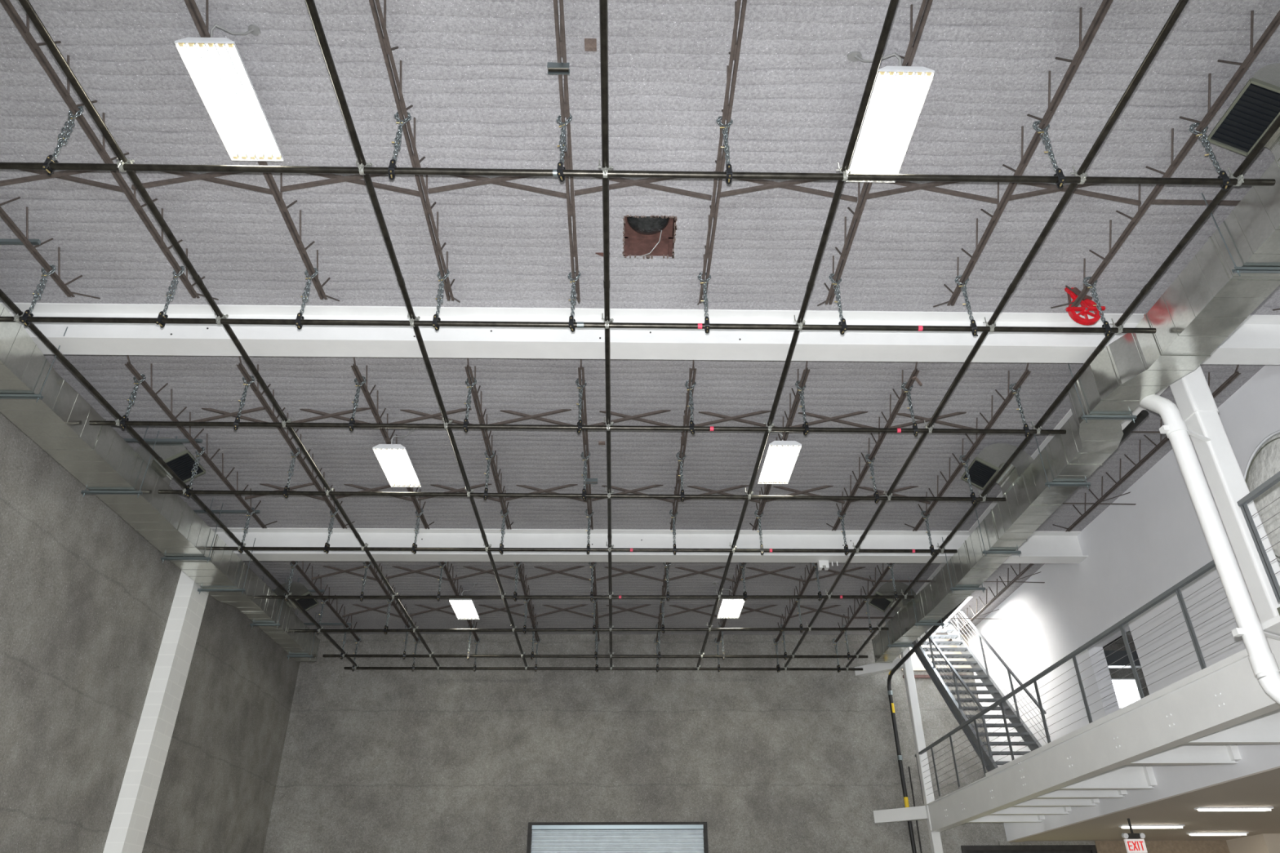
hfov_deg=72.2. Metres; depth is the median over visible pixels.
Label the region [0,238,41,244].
strut
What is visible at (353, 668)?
hanger
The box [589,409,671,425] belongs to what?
brace
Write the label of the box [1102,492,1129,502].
brace
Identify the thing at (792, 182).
brace
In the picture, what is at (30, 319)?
pipe
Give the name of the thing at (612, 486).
brace
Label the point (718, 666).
hanger
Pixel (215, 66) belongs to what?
light
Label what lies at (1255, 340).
roof beam
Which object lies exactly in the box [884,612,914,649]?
hanger
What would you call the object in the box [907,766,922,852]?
conduit
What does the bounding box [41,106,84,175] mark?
hanger
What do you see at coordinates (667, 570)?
hanger
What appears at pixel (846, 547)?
hanger
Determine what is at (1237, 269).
hanger
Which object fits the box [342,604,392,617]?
brace
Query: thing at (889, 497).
coupler
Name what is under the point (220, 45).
socket
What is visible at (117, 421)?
coupler
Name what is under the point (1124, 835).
lamp
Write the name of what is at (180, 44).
socket
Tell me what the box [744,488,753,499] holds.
coupler
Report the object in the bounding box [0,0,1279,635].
ceiling
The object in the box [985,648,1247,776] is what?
trim
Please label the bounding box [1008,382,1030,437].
hanger
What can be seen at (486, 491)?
hanger
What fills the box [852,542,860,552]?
coupler
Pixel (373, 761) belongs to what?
wall
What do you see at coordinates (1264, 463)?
fan
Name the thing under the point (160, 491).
pipe
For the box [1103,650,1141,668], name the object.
window
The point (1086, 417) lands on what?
hanger
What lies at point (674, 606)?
brace
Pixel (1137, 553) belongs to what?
wall
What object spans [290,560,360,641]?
joist
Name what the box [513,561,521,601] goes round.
hanger
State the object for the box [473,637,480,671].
hanger
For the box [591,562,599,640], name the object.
joist
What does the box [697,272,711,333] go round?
hanger
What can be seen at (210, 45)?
socket
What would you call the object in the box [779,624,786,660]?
hanger
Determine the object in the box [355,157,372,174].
coupler
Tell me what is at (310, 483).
brace
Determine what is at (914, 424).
hanger
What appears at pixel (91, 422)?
pipe
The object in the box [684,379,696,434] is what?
hanger
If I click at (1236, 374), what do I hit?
joist
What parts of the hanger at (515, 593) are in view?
doubled chain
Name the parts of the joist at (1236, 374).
web rod, web rod, web rod, web rod, web rod, web rod, web rod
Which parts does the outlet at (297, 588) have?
grille frame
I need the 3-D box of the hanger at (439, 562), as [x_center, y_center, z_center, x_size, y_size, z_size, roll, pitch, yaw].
[-3.715,2.859,16.337,0.098,0.798,0.122,-27,-40,37]
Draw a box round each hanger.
[0,326,67,402]
[20,264,56,326]
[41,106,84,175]
[80,430,159,497]
[120,373,146,429]
[155,266,184,328]
[160,502,223,563]
[184,446,204,497]
[197,537,255,594]
[233,375,254,430]
[239,507,255,553]
[250,576,288,628]
[283,448,300,498]
[284,560,297,601]
[286,612,319,659]
[294,267,318,329]
[316,599,328,634]
[324,507,337,553]
[340,623,350,659]
[348,376,366,431]
[351,637,361,671]
[360,561,371,601]
[383,599,393,634]
[387,111,411,179]
[403,623,411,659]
[411,507,423,554]
[411,637,420,671]
[431,268,449,330]
[436,561,446,601]
[462,377,476,432]
[466,623,474,659]
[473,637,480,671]
[483,450,494,500]
[499,508,508,554]
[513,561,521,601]
[523,598,530,634]
[530,624,537,659]
[533,637,540,671]
[556,113,572,182]
[567,271,580,332]
[575,377,586,433]
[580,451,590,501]
[584,509,593,554]
[588,562,596,601]
[591,598,598,633]
[594,624,599,659]
[594,637,599,671]
[653,638,660,671]
[655,624,662,659]
[658,595,666,633]
[663,562,671,601]
[669,509,678,555]
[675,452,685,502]
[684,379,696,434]
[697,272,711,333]
[714,638,720,672]
[715,115,733,184]
[718,624,724,659]
[738,562,746,600]
[754,510,764,555]
[773,638,780,672]
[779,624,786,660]
[795,380,808,435]
[795,595,803,632]
[812,562,822,600]
[828,273,847,334]
[832,638,840,672]
[836,510,848,555]
[841,624,850,660]
[862,594,872,632]
[865,453,879,503]
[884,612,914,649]
[886,563,897,600]
[901,382,918,436]
[908,576,944,627]
[920,511,934,555]
[942,537,985,593]
[954,275,977,336]
[959,454,976,504]
[975,509,1021,556]
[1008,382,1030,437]
[1031,422,1090,488]
[1032,120,1065,188]
[1067,363,1137,422]
[1082,276,1111,337]
[1188,122,1230,190]
[1201,192,1279,275]
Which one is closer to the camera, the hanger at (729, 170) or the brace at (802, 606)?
the hanger at (729, 170)
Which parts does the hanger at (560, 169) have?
chain, doubled chain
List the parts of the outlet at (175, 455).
grille frame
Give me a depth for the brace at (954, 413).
12.47 m
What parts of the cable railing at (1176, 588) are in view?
post, post, post, post, post, post, post, post, post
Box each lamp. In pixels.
[1121,833,1128,838]
[1126,818,1140,839]
[1139,833,1145,838]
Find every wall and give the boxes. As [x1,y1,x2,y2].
[0,412,300,852]
[262,634,1149,852]
[966,364,1279,841]
[1226,833,1279,852]
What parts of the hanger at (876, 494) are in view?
doubled chain, chain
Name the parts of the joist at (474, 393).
web rod, web rod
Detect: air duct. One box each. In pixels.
[0,303,319,661]
[871,158,1279,662]
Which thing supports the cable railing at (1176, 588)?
on the trim at (1243, 652)
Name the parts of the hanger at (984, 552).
threaded rod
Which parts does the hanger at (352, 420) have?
chain, doubled chain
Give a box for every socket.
[177,42,184,46]
[187,42,194,46]
[198,43,204,47]
[208,43,213,47]
[217,43,223,47]
[227,43,233,47]
[879,71,884,75]
[916,71,922,75]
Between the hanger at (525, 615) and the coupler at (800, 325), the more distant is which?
the hanger at (525, 615)
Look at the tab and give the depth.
11.15 m
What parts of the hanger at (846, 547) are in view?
doubled chain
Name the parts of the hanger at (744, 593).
doubled chain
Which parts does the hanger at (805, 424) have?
doubled chain, chain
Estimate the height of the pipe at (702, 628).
0.056 m
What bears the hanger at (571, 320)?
hanging from the joist at (560, 37)
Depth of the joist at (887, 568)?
18.61 m
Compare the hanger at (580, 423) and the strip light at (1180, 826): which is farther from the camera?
the strip light at (1180, 826)
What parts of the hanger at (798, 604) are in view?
doubled chain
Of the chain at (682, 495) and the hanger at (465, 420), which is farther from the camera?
the chain at (682, 495)
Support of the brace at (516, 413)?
attached to the ceiling at (476, 80)
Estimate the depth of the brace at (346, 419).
12.34 m
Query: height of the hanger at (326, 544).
0.801 m
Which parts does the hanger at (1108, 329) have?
doubled chain, chain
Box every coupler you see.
[13,311,24,322]
[115,156,134,171]
[115,416,127,426]
[214,312,228,324]
[280,417,292,427]
[324,487,333,495]
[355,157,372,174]
[360,543,368,551]
[407,313,420,326]
[442,417,453,429]
[465,486,474,497]
[483,544,491,551]
[598,159,613,177]
[601,313,613,328]
[603,417,613,430]
[604,486,613,498]
[605,541,613,551]
[728,542,736,552]
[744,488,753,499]
[764,418,774,431]
[792,315,805,330]
[835,162,851,181]
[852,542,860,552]
[883,488,892,501]
[923,420,933,433]
[936,542,945,553]
[977,489,986,502]
[982,316,995,332]
[1030,421,1041,434]
[1070,165,1087,184]
[1109,318,1123,333]
[1226,167,1244,186]
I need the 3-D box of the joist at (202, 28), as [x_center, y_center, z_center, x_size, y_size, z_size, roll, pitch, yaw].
[-3.478,-2.735,7.909,0.076,0.328,5.435,0,-31,-1]
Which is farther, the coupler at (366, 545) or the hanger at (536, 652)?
the hanger at (536, 652)
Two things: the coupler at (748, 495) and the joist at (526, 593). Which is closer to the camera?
the coupler at (748, 495)
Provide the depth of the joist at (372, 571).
18.31 m
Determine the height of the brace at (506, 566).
0.338 m
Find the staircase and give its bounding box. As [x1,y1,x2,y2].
[910,609,1050,772]
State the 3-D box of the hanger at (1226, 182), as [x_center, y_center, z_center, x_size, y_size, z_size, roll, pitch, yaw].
[4.986,-2.374,7.654,0.125,0.801,0.095,9,-32,-15]
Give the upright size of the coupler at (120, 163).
0.187 m
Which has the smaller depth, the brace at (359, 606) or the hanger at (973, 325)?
the hanger at (973, 325)
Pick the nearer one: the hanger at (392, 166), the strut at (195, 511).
the hanger at (392, 166)
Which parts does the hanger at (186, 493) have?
chain, doubled chain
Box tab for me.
[911,376,922,386]
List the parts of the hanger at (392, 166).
chain, doubled chain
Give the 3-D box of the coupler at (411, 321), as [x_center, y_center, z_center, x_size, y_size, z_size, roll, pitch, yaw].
[-2.359,-1.112,9.118,0.132,0.187,0.096,0,-31,-1]
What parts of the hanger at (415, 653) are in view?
doubled chain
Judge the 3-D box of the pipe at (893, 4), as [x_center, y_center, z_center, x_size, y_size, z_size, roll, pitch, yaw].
[1.597,0.523,11.937,0.065,0.063,19.960,0,-31,-1]
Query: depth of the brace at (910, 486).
14.51 m
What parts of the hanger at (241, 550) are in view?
chain, doubled chain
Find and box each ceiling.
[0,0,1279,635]
[1025,773,1279,841]
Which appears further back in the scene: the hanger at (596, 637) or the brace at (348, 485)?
the hanger at (596, 637)
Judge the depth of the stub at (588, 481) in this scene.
13.55 m
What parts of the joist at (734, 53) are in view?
web rod, web rod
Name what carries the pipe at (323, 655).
hanging from the hanger at (344, 637)
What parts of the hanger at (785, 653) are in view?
doubled chain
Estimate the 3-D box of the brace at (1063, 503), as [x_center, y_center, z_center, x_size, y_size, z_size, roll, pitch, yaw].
[7.047,1.271,14.487,0.950,0.006,0.034,0,-31,-1]
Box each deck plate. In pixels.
[584,38,596,51]
[595,252,603,256]
[598,441,604,444]
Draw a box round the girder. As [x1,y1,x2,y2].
[915,385,1168,641]
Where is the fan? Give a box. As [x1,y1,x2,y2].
[1243,430,1279,564]
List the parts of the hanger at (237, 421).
chain, doubled chain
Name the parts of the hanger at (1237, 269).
threaded rod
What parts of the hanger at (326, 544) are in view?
chain, doubled chain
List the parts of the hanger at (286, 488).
chain, doubled chain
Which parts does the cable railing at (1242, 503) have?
rail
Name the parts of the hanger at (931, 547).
doubled chain, chain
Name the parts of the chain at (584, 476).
chain, doubled chain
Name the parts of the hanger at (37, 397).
threaded rod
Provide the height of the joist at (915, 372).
0.328 m
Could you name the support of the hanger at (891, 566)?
hanging from the joist at (887, 568)
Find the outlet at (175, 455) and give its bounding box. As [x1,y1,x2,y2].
[135,435,205,484]
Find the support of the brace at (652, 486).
attached to the ceiling at (476, 80)
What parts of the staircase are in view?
handrail post, handrail, handrail post, handrail post, handrail post, handrail post, handrail, handrail post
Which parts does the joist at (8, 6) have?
web rod, web rod, web rod, web rod, web rod, web rod, web rod, web rod, web rod, web rod, rod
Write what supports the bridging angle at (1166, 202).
attached to the joist at (1254, 51)
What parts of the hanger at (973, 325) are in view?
doubled chain, chain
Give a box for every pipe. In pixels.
[0,162,1275,186]
[0,288,357,666]
[0,316,1156,333]
[18,0,439,666]
[88,420,1066,434]
[158,489,1006,501]
[211,546,957,552]
[262,595,914,599]
[295,627,888,632]
[305,0,528,667]
[322,654,867,657]
[343,666,862,671]
[599,0,612,666]
[696,0,898,667]
[784,0,1188,667]
[845,115,1279,667]
[887,409,1148,852]
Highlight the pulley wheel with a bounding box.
[1064,287,1105,325]
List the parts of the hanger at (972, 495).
doubled chain, chain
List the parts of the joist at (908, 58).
web rod, web rod, web rod, web rod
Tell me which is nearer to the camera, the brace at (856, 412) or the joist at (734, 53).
the joist at (734, 53)
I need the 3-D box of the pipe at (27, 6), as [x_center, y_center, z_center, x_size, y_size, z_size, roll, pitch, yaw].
[-4.419,0.482,11.803,0.085,0.063,19.960,0,-31,-1]
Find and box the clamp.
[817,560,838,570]
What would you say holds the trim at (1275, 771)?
attached to the wall at (1137, 553)
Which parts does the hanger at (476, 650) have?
doubled chain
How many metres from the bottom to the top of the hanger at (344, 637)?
0.798 m
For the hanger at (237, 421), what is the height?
0.798 m
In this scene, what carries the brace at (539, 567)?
attached to the ceiling at (476, 80)
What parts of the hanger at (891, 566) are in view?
doubled chain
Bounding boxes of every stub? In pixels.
[546,62,569,74]
[586,478,597,484]
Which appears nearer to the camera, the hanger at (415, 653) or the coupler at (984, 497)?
the coupler at (984, 497)
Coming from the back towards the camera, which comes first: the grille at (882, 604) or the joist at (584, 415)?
the grille at (882, 604)
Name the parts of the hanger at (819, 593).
doubled chain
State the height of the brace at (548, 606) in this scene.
0.338 m
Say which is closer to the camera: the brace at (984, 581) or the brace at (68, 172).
the brace at (68, 172)
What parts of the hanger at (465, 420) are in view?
chain, doubled chain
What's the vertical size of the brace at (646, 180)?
0.338 m
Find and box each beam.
[0,302,1279,364]
[209,527,1088,564]
[926,653,1279,831]
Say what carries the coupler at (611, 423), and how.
attached to the pipe at (91, 422)
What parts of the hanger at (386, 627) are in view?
doubled chain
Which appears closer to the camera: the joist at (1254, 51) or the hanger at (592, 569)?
the joist at (1254, 51)
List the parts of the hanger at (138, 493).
threaded rod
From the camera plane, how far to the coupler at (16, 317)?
8.98 m
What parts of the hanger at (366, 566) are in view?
doubled chain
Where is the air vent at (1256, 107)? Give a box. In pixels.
[1207,62,1279,160]
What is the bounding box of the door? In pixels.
[526,822,708,852]
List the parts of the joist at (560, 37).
web rod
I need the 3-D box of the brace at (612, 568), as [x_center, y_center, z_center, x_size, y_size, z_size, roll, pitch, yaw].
[-0.138,2.933,17.511,1.208,0.338,0.034,0,-31,-1]
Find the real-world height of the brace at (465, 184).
0.338 m
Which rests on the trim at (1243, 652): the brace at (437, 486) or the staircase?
the staircase
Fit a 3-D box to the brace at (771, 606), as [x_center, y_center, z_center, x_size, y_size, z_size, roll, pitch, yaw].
[2.511,4.089,19.477,1.188,0.338,0.034,0,-31,-1]
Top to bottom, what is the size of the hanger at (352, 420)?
0.798 m
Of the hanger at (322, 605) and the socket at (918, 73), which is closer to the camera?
the socket at (918, 73)
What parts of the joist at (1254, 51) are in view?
rod, web rod, web rod, web rod, web rod, web rod, web rod, web rod, web rod, web rod, web rod, web rod, web rod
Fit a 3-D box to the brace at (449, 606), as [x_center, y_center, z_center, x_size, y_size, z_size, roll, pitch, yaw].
[-4.547,4.041,19.320,1.208,0.338,0.034,0,-31,-1]
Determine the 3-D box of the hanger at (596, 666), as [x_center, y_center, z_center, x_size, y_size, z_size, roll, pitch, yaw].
[-1.003,5.333,20.511,0.125,0.801,0.095,9,-32,-15]
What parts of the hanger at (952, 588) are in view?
threaded rod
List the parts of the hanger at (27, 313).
chain, doubled chain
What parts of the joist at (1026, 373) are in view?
web rod, web rod, web rod, web rod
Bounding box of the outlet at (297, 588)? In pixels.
[273,577,319,613]
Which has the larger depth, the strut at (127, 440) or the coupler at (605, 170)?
the strut at (127, 440)
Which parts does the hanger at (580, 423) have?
chain, doubled chain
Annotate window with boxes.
[899,634,971,671]
[960,844,1097,852]
[1111,678,1140,708]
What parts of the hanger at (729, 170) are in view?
doubled chain, chain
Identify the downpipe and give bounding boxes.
[1139,394,1279,704]
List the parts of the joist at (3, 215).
web rod, web rod, web rod, web rod, web rod, rod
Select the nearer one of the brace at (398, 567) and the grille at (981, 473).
the grille at (981, 473)
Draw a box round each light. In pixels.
[174,23,284,160]
[372,428,421,487]
[448,582,479,619]
[712,582,744,618]
[753,425,801,484]
[845,51,934,182]
[1118,824,1184,828]
[1186,831,1248,835]
[1194,807,1274,811]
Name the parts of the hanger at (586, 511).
doubled chain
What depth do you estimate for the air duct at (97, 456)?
11.85 m
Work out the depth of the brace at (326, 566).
17.37 m
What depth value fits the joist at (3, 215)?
9.15 m
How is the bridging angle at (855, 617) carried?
attached to the joist at (887, 568)
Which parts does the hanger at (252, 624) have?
threaded rod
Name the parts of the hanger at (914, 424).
doubled chain, chain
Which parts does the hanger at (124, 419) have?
chain, doubled chain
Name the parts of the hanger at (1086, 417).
threaded rod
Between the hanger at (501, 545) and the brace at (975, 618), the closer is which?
the hanger at (501, 545)
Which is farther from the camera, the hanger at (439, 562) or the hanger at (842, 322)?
the hanger at (439, 562)
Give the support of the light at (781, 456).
hanging from the ceiling at (476, 80)
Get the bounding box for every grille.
[165,453,203,480]
[297,594,316,609]
[870,594,891,610]
[963,460,996,487]
[1210,83,1279,151]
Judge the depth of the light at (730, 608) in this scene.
18.48 m
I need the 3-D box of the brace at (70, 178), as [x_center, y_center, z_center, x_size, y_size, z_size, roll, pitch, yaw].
[-5.524,-2.406,8.500,1.168,0.338,0.034,0,-31,-1]
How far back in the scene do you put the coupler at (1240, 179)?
7.46 m
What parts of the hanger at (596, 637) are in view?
doubled chain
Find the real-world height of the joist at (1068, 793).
0.480 m
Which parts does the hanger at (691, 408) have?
doubled chain, chain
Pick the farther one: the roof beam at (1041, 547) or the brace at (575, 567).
the brace at (575, 567)
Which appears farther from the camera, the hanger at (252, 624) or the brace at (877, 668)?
the brace at (877, 668)
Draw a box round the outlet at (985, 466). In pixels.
[960,443,1033,494]
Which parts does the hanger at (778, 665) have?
doubled chain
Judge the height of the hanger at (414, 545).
0.801 m
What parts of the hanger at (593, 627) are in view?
doubled chain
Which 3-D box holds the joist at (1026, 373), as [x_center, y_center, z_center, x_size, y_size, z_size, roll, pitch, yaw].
[4.854,0.423,13.293,0.076,0.328,5.770,0,-31,-1]
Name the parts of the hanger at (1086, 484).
threaded rod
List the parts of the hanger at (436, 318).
chain, doubled chain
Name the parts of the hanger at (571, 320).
chain, doubled chain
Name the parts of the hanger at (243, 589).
threaded rod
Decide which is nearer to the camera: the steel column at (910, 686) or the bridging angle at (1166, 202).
the bridging angle at (1166, 202)
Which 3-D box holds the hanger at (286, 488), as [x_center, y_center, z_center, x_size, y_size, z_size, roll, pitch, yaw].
[-5.028,0.659,12.632,0.125,0.801,0.095,15,-34,-24]
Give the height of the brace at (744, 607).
0.338 m
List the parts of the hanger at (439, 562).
doubled chain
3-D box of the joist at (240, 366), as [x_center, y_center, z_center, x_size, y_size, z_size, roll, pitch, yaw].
[-5.024,0.356,13.074,0.076,0.328,5.770,0,-31,-1]
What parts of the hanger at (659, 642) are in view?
doubled chain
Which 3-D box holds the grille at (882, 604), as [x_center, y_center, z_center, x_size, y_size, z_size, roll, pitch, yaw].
[4.923,3.598,17.958,0.288,0.188,0.600,0,-31,-1]
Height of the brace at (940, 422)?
0.338 m
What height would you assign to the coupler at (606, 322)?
0.187 m
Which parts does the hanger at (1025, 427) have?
doubled chain, chain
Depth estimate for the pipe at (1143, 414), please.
19.26 m
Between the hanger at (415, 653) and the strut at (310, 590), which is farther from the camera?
the hanger at (415, 653)
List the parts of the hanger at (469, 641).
doubled chain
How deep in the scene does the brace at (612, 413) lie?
12.41 m
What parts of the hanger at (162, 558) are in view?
threaded rod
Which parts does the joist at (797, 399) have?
web rod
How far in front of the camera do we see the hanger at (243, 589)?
15.14 m
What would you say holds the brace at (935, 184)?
attached to the ceiling at (476, 80)
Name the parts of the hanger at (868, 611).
doubled chain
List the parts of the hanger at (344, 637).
doubled chain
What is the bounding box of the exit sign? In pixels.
[1121,818,1147,852]
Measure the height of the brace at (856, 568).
0.338 m
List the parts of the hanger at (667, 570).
doubled chain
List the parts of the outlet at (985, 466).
grille frame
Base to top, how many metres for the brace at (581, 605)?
0.338 m
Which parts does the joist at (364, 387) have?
web rod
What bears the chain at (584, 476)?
hanging from the joist at (584, 415)
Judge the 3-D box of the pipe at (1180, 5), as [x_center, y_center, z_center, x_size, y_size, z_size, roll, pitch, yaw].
[3.625,0.536,11.982,0.079,0.063,19.960,0,-31,-1]
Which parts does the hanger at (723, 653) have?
doubled chain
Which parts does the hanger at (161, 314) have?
chain, doubled chain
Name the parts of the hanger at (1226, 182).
doubled chain, chain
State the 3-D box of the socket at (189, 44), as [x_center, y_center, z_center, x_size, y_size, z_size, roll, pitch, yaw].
[-3.550,-3.027,6.940,0.032,0.032,0.028,0,-31,-1]
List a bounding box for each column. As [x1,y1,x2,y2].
[102,570,208,852]
[900,647,943,852]
[1168,364,1279,670]
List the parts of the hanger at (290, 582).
doubled chain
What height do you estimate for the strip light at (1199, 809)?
0.050 m
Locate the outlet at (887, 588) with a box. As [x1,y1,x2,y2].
[868,578,915,614]
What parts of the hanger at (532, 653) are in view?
doubled chain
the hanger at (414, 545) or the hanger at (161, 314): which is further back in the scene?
the hanger at (414, 545)
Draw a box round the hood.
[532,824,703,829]
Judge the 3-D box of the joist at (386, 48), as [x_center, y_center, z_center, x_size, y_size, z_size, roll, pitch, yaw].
[-2.068,-2.725,7.940,0.076,0.328,5.435,0,-31,-1]
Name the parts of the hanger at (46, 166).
chain, doubled chain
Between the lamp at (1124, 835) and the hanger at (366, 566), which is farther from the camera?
the hanger at (366, 566)
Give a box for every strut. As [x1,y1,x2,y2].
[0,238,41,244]
[123,426,202,442]
[193,497,260,513]
[271,580,324,592]
[303,613,351,625]
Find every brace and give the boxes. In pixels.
[0,169,95,186]
[21,169,124,192]
[131,172,243,190]
[162,171,272,194]
[192,407,265,422]
[201,408,276,427]
[244,482,314,499]
[259,483,324,501]
[280,173,388,191]
[290,407,370,422]
[299,408,379,428]
[306,173,420,196]
[311,565,366,580]
[322,565,376,580]
[329,484,391,500]
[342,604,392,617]
[343,484,412,501]
[353,604,400,617]
[381,565,441,580]
[388,408,471,423]
[392,566,448,581]
[400,409,480,429]
[404,604,451,617]
[415,604,456,615]
[417,484,491,500]
[427,175,530,193]
[430,484,499,502]
[448,174,566,198]
[453,565,513,580]
[462,566,520,581]
[478,604,524,615]
[478,604,530,617]
[488,408,571,424]
[500,409,573,425]
[504,484,577,501]
[515,484,586,502]
[524,566,584,580]
[533,566,591,581]
[533,604,587,617]
[542,604,594,617]
[573,177,675,195]
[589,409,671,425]
[591,484,662,501]
[595,177,711,199]
[595,566,655,581]
[598,604,650,617]
[599,410,675,426]
[601,485,673,502]
[604,567,663,582]
[605,604,658,618]
[663,604,714,617]
[667,566,725,580]
[669,604,717,617]
[675,567,735,582]
[678,484,749,502]
[687,485,760,503]
[694,410,770,426]
[698,411,776,426]
[720,179,821,197]
[735,178,857,201]
[739,566,795,581]
[740,604,777,614]
[742,606,786,618]
[746,567,804,582]
[765,485,833,502]
[773,486,844,503]
[791,411,867,426]
[791,604,840,617]
[796,605,849,618]
[798,412,875,427]
[809,567,865,581]
[822,568,875,582]
[850,485,918,502]
[854,657,903,676]
[858,486,930,504]
[866,181,957,199]
[873,805,928,823]
[885,181,998,204]
[889,412,966,428]
[897,413,974,428]
[975,617,1002,619]
[984,581,1010,582]
[1008,183,1099,200]
[1015,581,1044,582]
[1018,182,1141,205]
[1062,502,1094,504]
[1099,502,1136,505]
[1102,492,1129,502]
[1131,431,1159,432]
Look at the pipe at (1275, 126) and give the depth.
9.25 m
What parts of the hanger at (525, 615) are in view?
doubled chain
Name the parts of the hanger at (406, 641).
doubled chain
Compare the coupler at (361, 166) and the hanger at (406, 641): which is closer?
the coupler at (361, 166)
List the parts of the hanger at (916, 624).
threaded rod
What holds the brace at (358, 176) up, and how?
attached to the ceiling at (476, 80)
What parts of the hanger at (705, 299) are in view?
doubled chain, chain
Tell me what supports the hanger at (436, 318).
hanging from the joist at (386, 48)
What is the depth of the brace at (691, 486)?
14.46 m
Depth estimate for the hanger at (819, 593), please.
16.40 m
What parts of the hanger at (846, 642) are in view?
doubled chain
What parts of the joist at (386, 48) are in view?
web rod, web rod, web rod, web rod, web rod, web rod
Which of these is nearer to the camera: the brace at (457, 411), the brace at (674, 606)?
the brace at (457, 411)
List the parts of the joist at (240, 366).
web rod, web rod, web rod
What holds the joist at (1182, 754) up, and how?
attached to the wall at (1137, 553)
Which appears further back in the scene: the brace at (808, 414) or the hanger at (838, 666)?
the hanger at (838, 666)
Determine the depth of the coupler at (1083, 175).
7.44 m
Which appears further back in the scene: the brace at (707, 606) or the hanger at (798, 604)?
the brace at (707, 606)
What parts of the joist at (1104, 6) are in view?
rod, web rod, web rod, web rod, web rod, web rod, web rod, web rod, web rod, web rod, web rod, web rod, web rod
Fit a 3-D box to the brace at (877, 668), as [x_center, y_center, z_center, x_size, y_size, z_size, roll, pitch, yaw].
[5.645,5.678,20.649,1.206,0.200,0.160,-23,-37,33]
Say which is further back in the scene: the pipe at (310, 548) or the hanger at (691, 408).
the pipe at (310, 548)
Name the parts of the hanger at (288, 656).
threaded rod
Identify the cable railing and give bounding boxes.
[915,560,1242,804]
[1236,471,1279,602]
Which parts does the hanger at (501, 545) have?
doubled chain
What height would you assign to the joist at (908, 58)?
0.328 m
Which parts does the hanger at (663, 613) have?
doubled chain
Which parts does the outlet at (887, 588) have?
grille frame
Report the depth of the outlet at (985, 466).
13.02 m
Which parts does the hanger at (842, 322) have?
doubled chain, chain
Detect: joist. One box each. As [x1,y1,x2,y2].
[0,0,218,300]
[0,196,100,298]
[124,355,277,528]
[184,0,339,301]
[236,355,355,528]
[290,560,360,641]
[351,356,434,528]
[364,561,418,641]
[368,0,460,302]
[440,561,479,642]
[464,358,513,528]
[515,561,539,642]
[553,0,580,303]
[577,359,593,529]
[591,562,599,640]
[656,562,670,642]
[670,360,696,529]
[697,0,746,305]
[716,562,745,642]
[749,360,809,530]
[774,562,817,642]
[817,0,933,306]
[826,361,919,530]
[834,563,893,642]
[904,362,1031,530]
[933,0,1113,306]
[947,563,1034,640]
[967,814,1044,822]
[989,806,1071,814]
[1012,798,1099,806]
[1034,789,1127,798]
[1050,9,1279,308]
[1052,364,1240,531]
[1057,764,1156,790]
[1126,744,1241,764]
[1182,708,1279,744]
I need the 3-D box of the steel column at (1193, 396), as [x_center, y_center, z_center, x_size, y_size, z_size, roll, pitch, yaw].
[6.461,2.453,8.548,0.324,7.672,0.324,0,-31,-1]
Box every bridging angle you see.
[854,617,892,618]
[880,579,931,582]
[1151,199,1239,205]
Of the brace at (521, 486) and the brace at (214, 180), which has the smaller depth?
the brace at (214, 180)
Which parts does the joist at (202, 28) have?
web rod, web rod, web rod, web rod, web rod, web rod, web rod, rod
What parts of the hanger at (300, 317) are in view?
chain, doubled chain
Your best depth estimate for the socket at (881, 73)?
7.19 m
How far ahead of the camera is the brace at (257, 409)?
12.25 m
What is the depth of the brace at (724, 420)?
12.41 m
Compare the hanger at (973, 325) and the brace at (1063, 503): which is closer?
the hanger at (973, 325)
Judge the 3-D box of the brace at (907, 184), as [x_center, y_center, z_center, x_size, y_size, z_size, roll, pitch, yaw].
[2.924,-2.349,8.688,1.188,0.338,0.034,0,-31,-1]
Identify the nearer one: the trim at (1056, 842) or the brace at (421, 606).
the trim at (1056, 842)
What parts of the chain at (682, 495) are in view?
doubled chain, chain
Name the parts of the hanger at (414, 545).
chain, doubled chain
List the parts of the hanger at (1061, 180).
doubled chain, chain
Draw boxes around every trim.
[902,675,941,678]
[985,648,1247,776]
[998,840,1095,845]
[1008,766,1279,842]
[1094,840,1230,852]
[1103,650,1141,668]
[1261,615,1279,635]
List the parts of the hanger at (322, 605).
doubled chain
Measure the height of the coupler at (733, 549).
0.187 m
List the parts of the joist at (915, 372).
web rod, web rod, web rod, web rod, web rod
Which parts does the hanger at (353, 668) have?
doubled chain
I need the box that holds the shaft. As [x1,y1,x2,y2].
[617,214,676,259]
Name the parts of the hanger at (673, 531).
doubled chain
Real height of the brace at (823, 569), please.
0.338 m
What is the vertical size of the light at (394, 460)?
0.434 m
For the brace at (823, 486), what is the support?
attached to the ceiling at (476, 80)
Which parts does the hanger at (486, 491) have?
chain, doubled chain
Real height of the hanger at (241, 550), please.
0.798 m
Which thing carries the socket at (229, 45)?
attached to the light at (215, 66)
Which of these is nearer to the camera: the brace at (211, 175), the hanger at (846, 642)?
the brace at (211, 175)
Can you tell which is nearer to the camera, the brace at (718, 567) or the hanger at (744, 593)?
the hanger at (744, 593)
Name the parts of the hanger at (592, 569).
doubled chain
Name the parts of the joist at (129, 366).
web rod, web rod, web rod, web rod, web rod, web rod, web rod, web rod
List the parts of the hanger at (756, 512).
doubled chain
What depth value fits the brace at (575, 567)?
17.42 m

